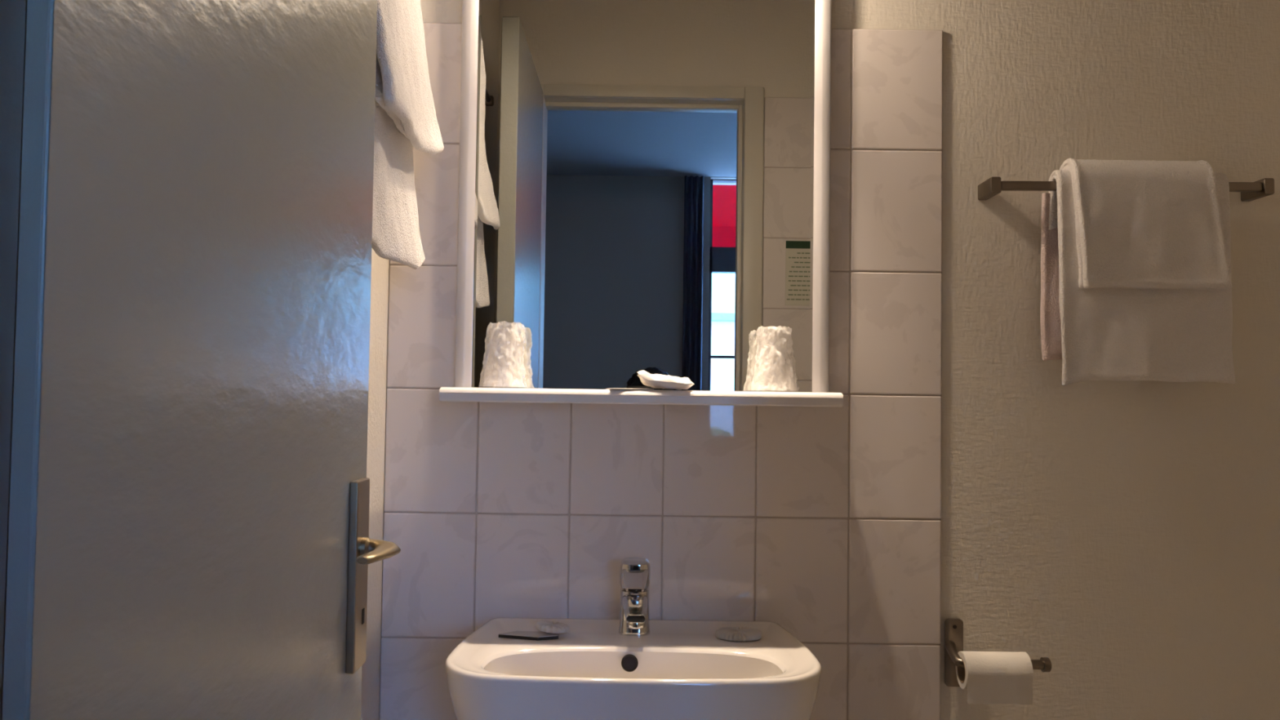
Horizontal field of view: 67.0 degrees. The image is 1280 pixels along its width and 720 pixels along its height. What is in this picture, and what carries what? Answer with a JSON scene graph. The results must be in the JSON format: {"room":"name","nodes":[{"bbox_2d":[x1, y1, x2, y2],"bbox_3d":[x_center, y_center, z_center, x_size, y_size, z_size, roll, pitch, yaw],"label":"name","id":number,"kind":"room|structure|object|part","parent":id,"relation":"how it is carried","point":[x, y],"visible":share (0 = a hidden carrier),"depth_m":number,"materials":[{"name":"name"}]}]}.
{"room":"hotel bathroom","nodes":[
{"label":"hotel bathroom","id":0,"kind":"room"},
{"bbox_2d":[360,248,389,719],"bbox_3d":[-0.464,0.025,0.942,0.100,2.500,1.291,1,-2,0],"label":"wall","id":1,"kind":"structure","parent":0,"point":[378,352],"depth_m":1.53,"materials":[{"name":"paint"}]},
{"bbox_2d":[0,0,400,719],"bbox_3d":[-0.282,0.221,0.707,0.089,2.078,0.567,1,-2,1],"label":"door","id":2,"kind":"structure","parent":1,"relation":"in","point":[186,186],"depth_m":0.59,"materials":[{"name":"grey paint"}]},
{"bbox_3d":[-0.278,0.210,0.952,0.009,0.184,0.042,1,-2,0],"label":"handle plate","id":3,"kind":"part","parent":2,"relation":"part of","materials":[{"name":"silver metal"}]},
{"bbox_3d":[-0.253,0.184,0.922,0.040,0.021,0.083,1,-2,0],"label":"lever","id":4,"kind":"part","parent":2,"relation":"part of","materials":[{"name":"silver metal"}]},
{"bbox_3d":[-0.380,-0.676,1.155,0.049,0.034,0.714,1,-2,0],"label":"towel rail","id":5,"kind":"object","parent":1,"relation":"attached to","visible":0},
{"bbox_2d":[371,100,425,269],"bbox_3d":[-0.352,-0.412,1.285,0.093,0.571,0.316,1,-2,0],"label":"bath towel","id":6,"kind":"object","parent":5,"relation":"hanging from","point":[396,236],"visible":0.3,"depth_m":1.28,"materials":[{"name":"white fabric"}]},
{"bbox_2d":[375,0,444,154],"bbox_3d":[-0.349,-0.502,1.293,0.137,0.434,0.298,1,-2,0],"label":"hand towel","id":7,"kind":"object","parent":6,"relation":"on","point":[403,90],"visible":0.94,"depth_m":1.27,"materials":[{"name":"white fabric"}]},
{"bbox_2d":[378,0,1279,719],"bbox_3d":[0.400,0.059,1.636,1.832,2.500,0.106,1,-2,0],"label":"wall","id":8,"kind":"structure","parent":0,"point":[1125,535],"depth_m":1.58,"materials":[{"name":"beige tile"}]},
{"bbox_2d":[444,617,821,719],"bbox_3d":[-0.012,0.593,1.397,0.517,0.358,0.340,1,-2,0],"label":"washbasin","id":9,"kind":"object","parent":8,"relation":"attached to","point":[681,670],"visible":0.98,"depth_m":1.32,"materials":[{"name":"white ceramic"}]},
{"bbox_2d":[498,631,558,640],"bbox_3d":[-0.167,0.413,1.447,0.090,0.006,0.033,1,-2,0],"label":"packet","id":10,"kind":"object","parent":9,"relation":"on","point":[527,635],"visible":0.91,"depth_m":1.44,"materials":[{"name":"black plastic"}]},
{"bbox_2d":[535,620,569,633],"bbox_3d":[-0.132,0.403,1.458,0.052,0.015,0.037,1,-2,0],"label":"soap","id":11,"kind":"object","parent":9,"relation":"on","point":[546,626],"visible":1,"depth_m":1.45,"materials":[{"name":"beige paper"}]},
{"bbox_2d":[617,557,650,636],"bbox_3d":[-0.008,0.362,1.454,0.049,0.113,0.126,1,-2,0],"label":"mixer","id":12,"kind":"object","parent":9,"relation":"on","point":[634,572],"visible":1,"depth_m":1.45,"materials":[{"name":"silver metal"}]},
{"bbox_3d":[-0.008,0.368,1.435,0.040,0.030,0.089,1,-2,0],"label":"spout","id":13,"kind":"part","parent":12,"relation":"part of","materials":[{"name":"silver metal"}]},
{"bbox_2d":[715,626,762,641],"bbox_3d":[0.149,0.414,1.462,0.072,0.013,0.052,1,-2,0],"label":"soap","id":14,"kind":"object","parent":9,"relation":"on","point":[729,633],"visible":1,"depth_m":1.45,"materials":[{"name":"beige paper"}]},
{"bbox_2d":[439,386,843,407],"bbox_3d":[0.002,0.058,1.509,0.602,0.022,0.144,1,-2,0],"label":"shelf","id":15,"kind":"object","parent":8,"relation":"attached to","point":[446,393],"visible":0.99,"depth_m":1.44,"materials":[{"name":"white paint"}]},
{"bbox_2d":[478,320,527,387],"bbox_3d":[-0.214,-0.008,1.522,0.078,0.103,0.076,1,-2,0],"label":"plastic cup","id":16,"kind":"object","parent":15,"relation":"on","point":[503,364],"visible":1,"depth_m":1.50,"materials":[{"name":"white plastic"}]},
{"bbox_2d":[605,387,651,390],"bbox_3d":[-0.015,0.044,1.464,0.068,0.002,0.047,1,-2,-10],"label":"sachet","id":17,"kind":"object","parent":15,"relation":"on","point":[615,388],"visible":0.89,"depth_m":1.44,"materials":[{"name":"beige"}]},
{"bbox_2d":[636,369,694,389],"bbox_3d":[0.040,0.030,1.465,0.082,0.028,0.054,1,-2,8],"label":"sachet","id":18,"kind":"object","parent":15,"relation":"on","point":[656,380],"visible":1,"depth_m":1.44,"materials":[{"name":"beige"}]},
{"bbox_2d":[750,325,799,391],"bbox_3d":[0.213,-0.002,1.523,0.077,0.102,0.076,1,-2,0],"label":"plastic cup","id":19,"kind":"object","parent":15,"relation":"on","point":[774,370],"visible":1,"depth_m":1.50,"materials":[{"name":"white plastic"}]},
{"bbox_2d":[454,0,831,392],"bbox_3d":[0.008,-0.306,1.583,0.606,0.708,0.020,1,-2,0],"label":"wall mirror","id":20,"kind":"object","parent":8,"relation":"attached to","point":[644,184],"visible":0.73,"depth_m":1.58,"materials":[{"name":"clear glass"}]},
{"bbox_3d":[0.035,0.374,1.575,0.910,1.856,0.006,1,-2,0],"label":"tile panel","id":21,"kind":"part","parent":8,"relation":"part of","materials":[{"name":"tile"}]},
{"bbox_2d":[944,618,1051,686],"bbox_3d":[0.564,0.474,1.532,0.148,0.108,0.075,1,-2,0],"label":"toilet paper holder","id":22,"kind":"object","parent":8,"relation":"attached to","point":[953,628],"visible":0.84,"depth_m":1.56,"materials":[{"name":"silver metal"}]},
{"bbox_3d":[0.509,0.474,1.566,0.029,0.108,0.005,1,-2,0],"label":"plate","id":23,"kind":"part","parent":22,"relation":"part of","materials":[{"name":"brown metal"}]},
{"bbox_2d":[955,651,1033,704],"bbox_3d":[0.551,0.490,1.504,0.102,0.072,0.058,1,-2,0],"label":"toilet paper roll","id":24,"kind":"object","parent":22,"relation":"hanging from","point":[988,677],"visible":0.99,"depth_m":1.48,"materials":[{"name":"beige paper"}]},
{"bbox_3d":[0.564,0.470,1.531,0.148,0.032,0.073,1,-2,0],"label":"arm","id":25,"kind":"part","parent":22,"relation":"part of","materials":[{"name":"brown metal"}]},
{"bbox_2d":[977,177,1274,201],"bbox_3d":[0.785,-0.277,1.570,0.452,0.026,0.060,0,-2,0],"label":"towel bar","id":26,"kind":"object","parent":8,"relation":"attached to","point":[993,186],"visible":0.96,"depth_m":1.54,"materials":[{"name":"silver metal"}]},
{"bbox_2d":[1040,169,1235,386],"bbox_3d":[0.791,-0.130,1.542,0.290,0.346,0.052,1,-2,0],"label":"bath towel","id":27,"kind":"object","parent":26,"relation":"hanging from","point":[1098,333],"visible":0.52,"depth_m":1.52,"materials":[{"name":"white fabric"}]},
{"bbox_2d":[1059,158,1231,291],"bbox_3d":[0.801,-0.215,1.546,0.244,0.213,0.089,1,-2,0],"label":"hand towel","id":28,"kind":"object","parent":27,"relation":"on","point":[1141,224],"visible":0.94,"depth_m":1.51,"materials":[{"name":"white fabric"}]}
]}

